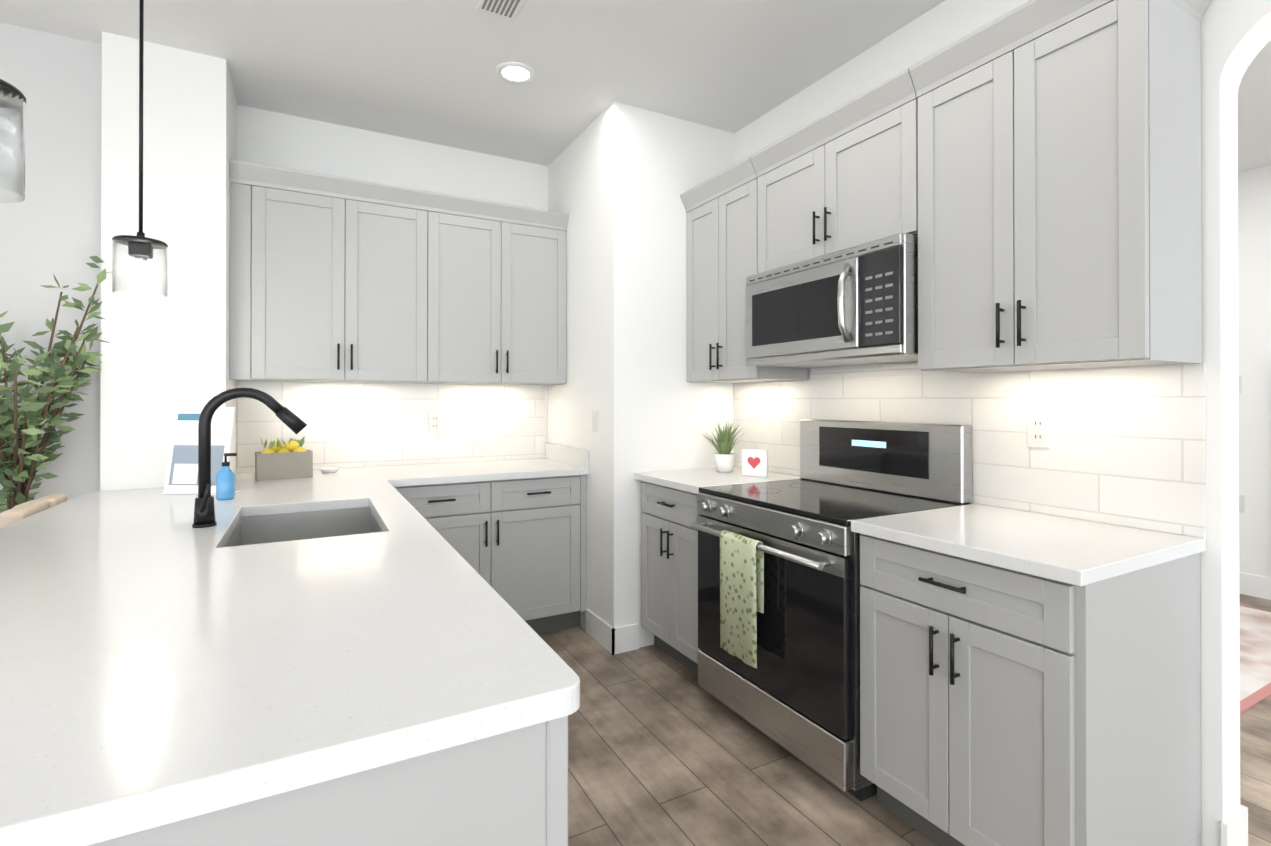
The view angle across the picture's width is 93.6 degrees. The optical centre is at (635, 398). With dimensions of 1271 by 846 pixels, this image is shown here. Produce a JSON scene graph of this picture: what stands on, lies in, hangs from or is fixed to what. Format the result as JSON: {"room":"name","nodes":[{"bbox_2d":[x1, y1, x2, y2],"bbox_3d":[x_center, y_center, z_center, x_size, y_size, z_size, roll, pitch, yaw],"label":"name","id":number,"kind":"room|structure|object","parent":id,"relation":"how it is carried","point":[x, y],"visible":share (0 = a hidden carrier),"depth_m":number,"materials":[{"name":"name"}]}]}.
{"room":"kitchen","nodes":[
{"label":"kitchen","id":0,"kind":"room"},
{"bbox_2d":[0,22,101,505],"bbox_3d":[-4.741,-0.118,1.291,5.569,2.820,0.132,0,0,-29],"label":"wall","id":1,"kind":"structure","parent":0,"point":[50,225],"depth_m":2.50,"materials":[{"name":"grey paint"}]},
{"bbox_2d":[100,31,236,490],"bbox_3d":[-2.165,-0.112,2.830,0.428,2.820,0.584,0,0,-29],"label":"wall","id":2,"kind":"structure","parent":0,"point":[162,357],"depth_m":2.57,"materials":[{"name":"white paint"}]},
{"bbox_2d":[236,105,547,472],"bbox_3d":[-0.954,-0.108,3.755,2.585,2.820,0.120,0,0,-29],"label":"wall","id":3,"kind":"structure","parent":0,"point":[269,138],"depth_m":3.43,"materials":[{"name":"white paint"}]},
{"bbox_2d":[229,171,440,383],"bbox_3d":[-1.562,-0.567,3.163,0.947,0.954,0.319,0,0,-29],"label":"upper cabinet","id":4,"kind":"object","parent":3,"relation":"attached to","point":[339,279],"depth_m":3.00,"materials":[{"name":"grey paint"}]},
{"bbox_2d":[236,381,544,472],"bbox_3d":[-1.323,0.146,3.479,1.672,0.478,0.008,0,0,-29],"label":"backsplash","id":5,"kind":"structure","parent":3,"relation":"attached to","point":[349,425],"depth_m":3.44,"materials":[{"name":"tile"}]},
{"bbox_2d":[428,413,440,431],"bbox_3d":[-1.190,0.141,3.541,0.072,0.116,0.008,0,0,-29],"label":"outlet","id":6,"kind":"object","parent":5,"relation":"attached to","point":[434,422],"visible":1,"depth_m":3.54,"materials":[{"name":"white plastic"}]},
{"bbox_2d":[441,203,567,384],"bbox_3d":[-0.870,-0.566,3.540,0.862,0.954,0.319,0,0,-29],"label":"upper cabinet","id":7,"kind":"object","parent":3,"relation":"attached to","point":[503,277],"depth_m":3.42,"materials":[{"name":"grey paint"}]},
{"bbox_2d":[0,0,1270,172],"bbox_3d":[-1.213,-1.577,1.542,12.000,0.100,10.400,0,0,-29],"label":"ceiling","id":8,"kind":"structure","parent":0,"point":[422,70],"depth_m":2.65,"materials":[{"name":"white paint"}]},
{"bbox_2d":[0,79,25,202],"bbox_3d":[-1.163,-0.946,1.037,0.150,1.164,0.150,0,0,-29],"label":"pendant light","id":9,"kind":"object","parent":8,"relation":"hanging from","point":[13,97],"visible":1,"depth_m":1.07,"materials":[{"name":"clear glass"}]},
{"bbox_2d":[112,0,167,297],"bbox_3d":[-1.714,-0.942,2.070,0.150,1.164,0.150,0,0,-29],"label":"pendant light","id":10,"kind":"object","parent":8,"relation":"hanging from","point":[141,246],"visible":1,"depth_m":2.06,"materials":[{"name":"clear glass"}]},
{"bbox_2d":[476,0,523,20],"bbox_3d":[-0.485,-1.520,2.234,0.150,0.008,0.300,0,0,-29],"label":"ceiling vent","id":11,"kind":"object","parent":8,"relation":"in","point":[507,9],"visible":1,"depth_m":2.31,"materials":[{"name":"white metal"}]},
{"bbox_2d":[496,61,535,83],"bbox_3d":[-0.559,-1.518,2.786,0.184,0.008,0.184,0,0,-29],"label":"recessed light","id":12,"kind":"object","parent":8,"relation":"in","point":[514,72],"visible":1,"depth_m":2.78,"materials":[{"name":"white"}]},
{"bbox_2d":[548,101,733,654],"bbox_3d":[-0.005,-0.109,3.647,0.783,2.820,0.976,0,0,-29],"label":"wall","id":13,"kind":"structure","parent":0,"point":[622,177],"depth_m":3.19,"materials":[{"name":"white paint"}]},
{"bbox_2d":[592,410,597,431],"bbox_3d":[-0.220,0.120,3.238,0.008,0.116,0.072,0,0,-29],"label":"light switch","id":14,"kind":"object","parent":13,"relation":"attached to","point":[594,420],"visible":1,"depth_m":3.23,"materials":[{"name":"white plastic"}]},
{"bbox_2d":[538,594,1270,845],"bbox_3d":[-1.213,1.343,1.530,12.000,0.100,10.400,0,0,-29],"label":"floor","id":15,"kind":"structure","parent":0,"point":[665,749],"depth_m":2.06,"materials":[{"name":"brown wood"}]},
{"bbox_2d":[0,494,66,527],"bbox_3d":[-1.931,0.829,2.166,0.446,0.936,0.442,0,0,-29],"label":"bar stool","id":16,"kind":"object","parent":15,"relation":"on","point":[19,512],"visible":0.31,"depth_m":2.00,"materials":[{"name":"beige wood"}]},
{"bbox_2d":[0,256,111,512],"bbox_3d":[-2.360,0.354,2.135,0.703,1.882,0.616,0,0,-29],"label":"potted plant","id":17,"kind":"object","parent":15,"relation":"on","point":[15,469],"visible":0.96,"depth_m":2.30,"materials":[{"name":"green plant"}]},
{"bbox_2d":[88,739,479,845],"bbox_3d":[-0.409,0.851,0.632,0.480,0.878,0.024,0,0,-29],"label":"base cabinet","id":18,"kind":"object","parent":15,"relation":"on","point":[433,798],"depth_m":0.68,"materials":[{"name":"grey paint"}]},
{"bbox_2d":[0,466,579,845],"bbox_3d":[-1.253,0.397,1.828,1.140,0.035,2.969,0,0,-29],"label":"countertop","id":19,"kind":"structure","parent":18,"relation":"on","point":[163,661],"depth_m":0.87,"materials":[{"name":"white stone"}]},
{"bbox_2d":[163,407,239,494],"bbox_3d":[-1.754,0.207,2.413,0.260,0.346,0.086,0,0,5],"label":"acrylic sign holder","id":20,"kind":"object","parent":19,"relation":"on","point":[181,476],"visible":0.71,"depth_m":2.40,"materials":[{"name":"white"}]},
{"bbox_2d":[216,453,236,499],"bbox_3d":[-1.549,0.293,2.262,0.065,0.173,0.060,0,0,-29],"label":"soap bottle","id":21,"kind":"object","parent":19,"relation":"on","point":[225,482],"visible":1,"depth_m":2.24,"materials":[{"name":"blue"}]},
{"bbox_2d":[192,388,306,527],"bbox_3d":[-1.165,0.172,1.811,0.298,0.412,0.111,0,0,-29],"label":"faucet","id":22,"kind":"object","parent":19,"relation":"on","point":[204,511],"visible":1,"depth_m":1.77,"materials":[{"name":"black metal"}]},
{"bbox_2d":[255,436,312,480],"bbox_3d":[-1.704,0.281,2.895,0.230,0.203,0.120,0,0,-37],"label":"box","id":23,"kind":"object","parent":19,"relation":"on","point":[290,458],"visible":1,"depth_m":2.86,"materials":[{"name":"beige wood"}]},
{"bbox_2d":[224,507,382,546],"bbox_3d":[-1.044,0.526,1.904,0.442,0.222,0.702,0,0,-29],"label":"undermount sink","id":24,"kind":"object","parent":19,"relation":"in","point":[261,529],"depth_m":2.19,"materials":[{"name":"silver metal"}]},
{"bbox_2d":[320,467,338,472],"bbox_3d":[-1.591,0.372,3.105,0.092,0.022,0.092,0,0,-29],"label":"soap dish","id":25,"kind":"object","parent":19,"relation":"on","point":[329,469],"visible":1,"depth_m":3.08,"materials":[{"name":"white ceramic"}]},
{"bbox_2d":[395,474,586,633],"bbox_3d":[-0.870,0.861,3.347,1.040,0.878,0.664,0,0,-29],"label":"base cabinet","id":26,"kind":"object","parent":15,"relation":"on","point":[519,546],"visible":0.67,"depth_m":3.17,"materials":[{"name":"grey paint"}]},
{"bbox_2d":[376,443,588,485],"bbox_3d":[-0.861,0.353,3.358,1.014,0.135,0.656,0,0,-29],"label":"countertop","id":27,"kind":"structure","parent":26,"relation":"on","point":[559,460],"depth_m":3.29,"materials":[{"name":"white stone"}]},
{"bbox_2d":[480,723,539,845],"bbox_3d":[-0.708,0.855,1.762,0.044,0.878,2.307,0,0,-29],"label":"base cabinet","id":28,"kind":"object","parent":15,"relation":"on","point":[509,788],"depth_m":0.76,"materials":[{"name":"grey paint"}]},
{"bbox_2d":[540,716,567,845],"bbox_3d":[-0.651,0.855,1.793,0.026,0.878,2.307,0,0,-29],"label":"base cabinet","id":29,"kind":"object","parent":15,"relation":"on","point":[553,733],"depth_m":0.78,"materials":[{"name":"grey paint"}]},
{"bbox_2d":[641,481,699,674],"bbox_3d":[0.416,0.860,2.996,0.658,0.878,0.586,0,0,-29],"label":"base cabinet","id":30,"kind":"object","parent":15,"relation":"on","point":[669,577],"visible":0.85,"depth_m":2.85,"materials":[{"name":"grey paint"}]},
{"bbox_2d":[635,466,800,493],"bbox_3d":[0.420,0.401,3.000,0.651,0.035,0.586,0,0,-29],"label":"countertop","id":31,"kind":"structure","parent":30,"relation":"on","point":[690,480],"depth_m":2.90,"materials":[{"name":"white stone"}]},
{"bbox_2d":[700,419,742,472],"bbox_3d":[0.448,0.238,3.127,0.271,0.291,0.334,0,0,-29],"label":"potted plant","id":32,"kind":"object","parent":31,"relation":"on","point":[724,457],"visible":1,"depth_m":3.09,"materials":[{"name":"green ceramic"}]},
{"bbox_2d":[742,449,767,476],"bbox_3d":[0.589,0.318,2.949,0.130,0.130,0.026,0,0,33],"label":"block sign","id":33,"kind":"object","parent":31,"relation":"on","point":[754,462],"visible":1,"depth_m":2.94,"materials":[{"name":"white wood"}]},
{"bbox_2d":[691,419,971,800],"bbox_3d":[0.713,0.696,2.355,0.732,1.200,0.814,0,0,-29],"label":"range","id":34,"kind":"object","parent":15,"relation":"on","point":[779,611],"visible":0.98,"depth_m":2.17,"materials":[{"name":"silver metal"}]},
{"bbox_2d":[720,530,763,667],"bbox_3d":[0.393,0.736,2.226,0.048,0.450,0.211,0,0,-29],"label":"towel","id":35,"kind":"object","parent":34,"relation":"hanging from","point":[741,557],"depth_m":2.20,"materials":[{"name":"green fabric"}]},
{"bbox_2d":[860,534,1201,845],"bbox_3d":[1.101,0.855,1.740,0.658,0.878,0.624,0,0,-29],"label":"base cabinet","id":36,"kind":"object","parent":15,"relation":"on","point":[999,706],"visible":0.98,"depth_m":1.51,"materials":[{"name":"grey paint"}]},
{"bbox_2d":[851,503,1205,586],"bbox_3d":[1.108,0.396,1.739,0.651,0.035,0.635,0,0,-29],"label":"countertop","id":37,"kind":"structure","parent":36,"relation":"on","point":[1076,552],"depth_m":1.60,"materials":[{"name":"white stone"}]},
{"bbox_2d":[1240,605,1270,713],"bbox_3d":[2.346,1.296,3.892,2.390,0.012,2.660,0,0,-29],"label":"area rug","id":38,"kind":"object","parent":15,"relation":"on","point":[1255,656],"depth_m":2.98,"materials":[{"name":"pink fabric"}]},
{"bbox_2d":[734,0,1270,845],"bbox_3d":[1.795,-0.118,1.287,0.144,2.820,6.844,0,0,-29],"label":"wall","id":39,"kind":"structure","parent":0,"point":[1236,36],"depth_m":1.62,"materials":[{"name":"white paint"}]},
{"bbox_2d":[680,156,807,382],"bbox_3d":[0.540,-0.598,3.069,0.361,1.017,0.586,0,0,-29],"label":"upper cabinet","id":40,"kind":"object","parent":39,"relation":"attached to","point":[721,208],"visible":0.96,"depth_m":2.97,"materials":[{"name":"grey paint"}]},
{"bbox_2d":[750,68,917,272],"bbox_3d":[0.877,-0.837,2.450,0.361,0.545,0.820,0,0,-29],"label":"upper cabinet","id":41,"kind":"object","parent":39,"relation":"attached to","point":[842,176],"visible":0.75,"depth_m":2.30,"materials":[{"name":"grey paint"}]},
{"bbox_2d":[745,233,917,367],"bbox_3d":[0.837,-0.351,2.426,0.453,0.407,0.814,0,0,-29],"label":"over-the-range microwave","id":42,"kind":"object","parent":41,"relation":"attached to","point":[854,305],"visible":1,"depth_m":2.23,"materials":[{"name":"silver metal"}]},
{"bbox_2d":[733,361,1205,537],"bbox_3d":[1.052,0.317,2.514,0.008,0.960,2.046,0,0,-29],"label":"backsplash","id":43,"kind":"structure","parent":39,"relation":"attached to","point":[1128,446],"depth_m":1.95,"materials":[{"name":"tile"}]},
{"bbox_2d":[1027,413,1050,447],"bbox_3d":[1.335,0.105,1.978,0.008,0.116,0.072,0,0,-29],"label":"outlet","id":44,"kind":"object","parent":43,"relation":"attached to","point":[1038,430],"visible":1,"depth_m":1.97,"materials":[{"name":"white plastic"}]},
{"bbox_2d":[909,0,1210,372],"bbox_3d":[1.236,-0.603,1.793,0.361,1.017,0.670,0,0,-29],"label":"upper cabinet","id":45,"kind":"object","parent":39,"relation":"attached to","point":[1059,187],"visible":1,"depth_m":1.63,"materials":[{"name":"grey paint"}]},
{"bbox_2d":[1238,165,1270,599],"bbox_3d":[3.927,-0.106,4.338,0.132,2.820,10.400,0,0,-29],"label":"wall","id":46,"kind":"structure","parent":0,"point":[1254,262],"depth_m":3.94,"materials":[{"name":"white paint"}]},
{"bbox_2d":[1239,375,1241,392],"bbox_3d":[4.034,-0.097,4.020,0.008,0.116,0.072,0,0,-29],"label":"light switch","id":47,"kind":"object","parent":46,"relation":"attached to","point":[1240,383],"visible":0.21,"depth_m":3.99,"materials":[{"name":"white plastic"}]},
{"bbox_2d":[1239,495,1244,512],"bbox_3d":[4.038,0.703,4.008,0.008,0.116,0.072,0,0,-29],"label":"outlet","id":48,"kind":"object","parent":46,"relation":"attached to","point":[1242,503],"visible":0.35,"depth_m":3.98,"materials":[{"name":"white plastic"}]}
]}

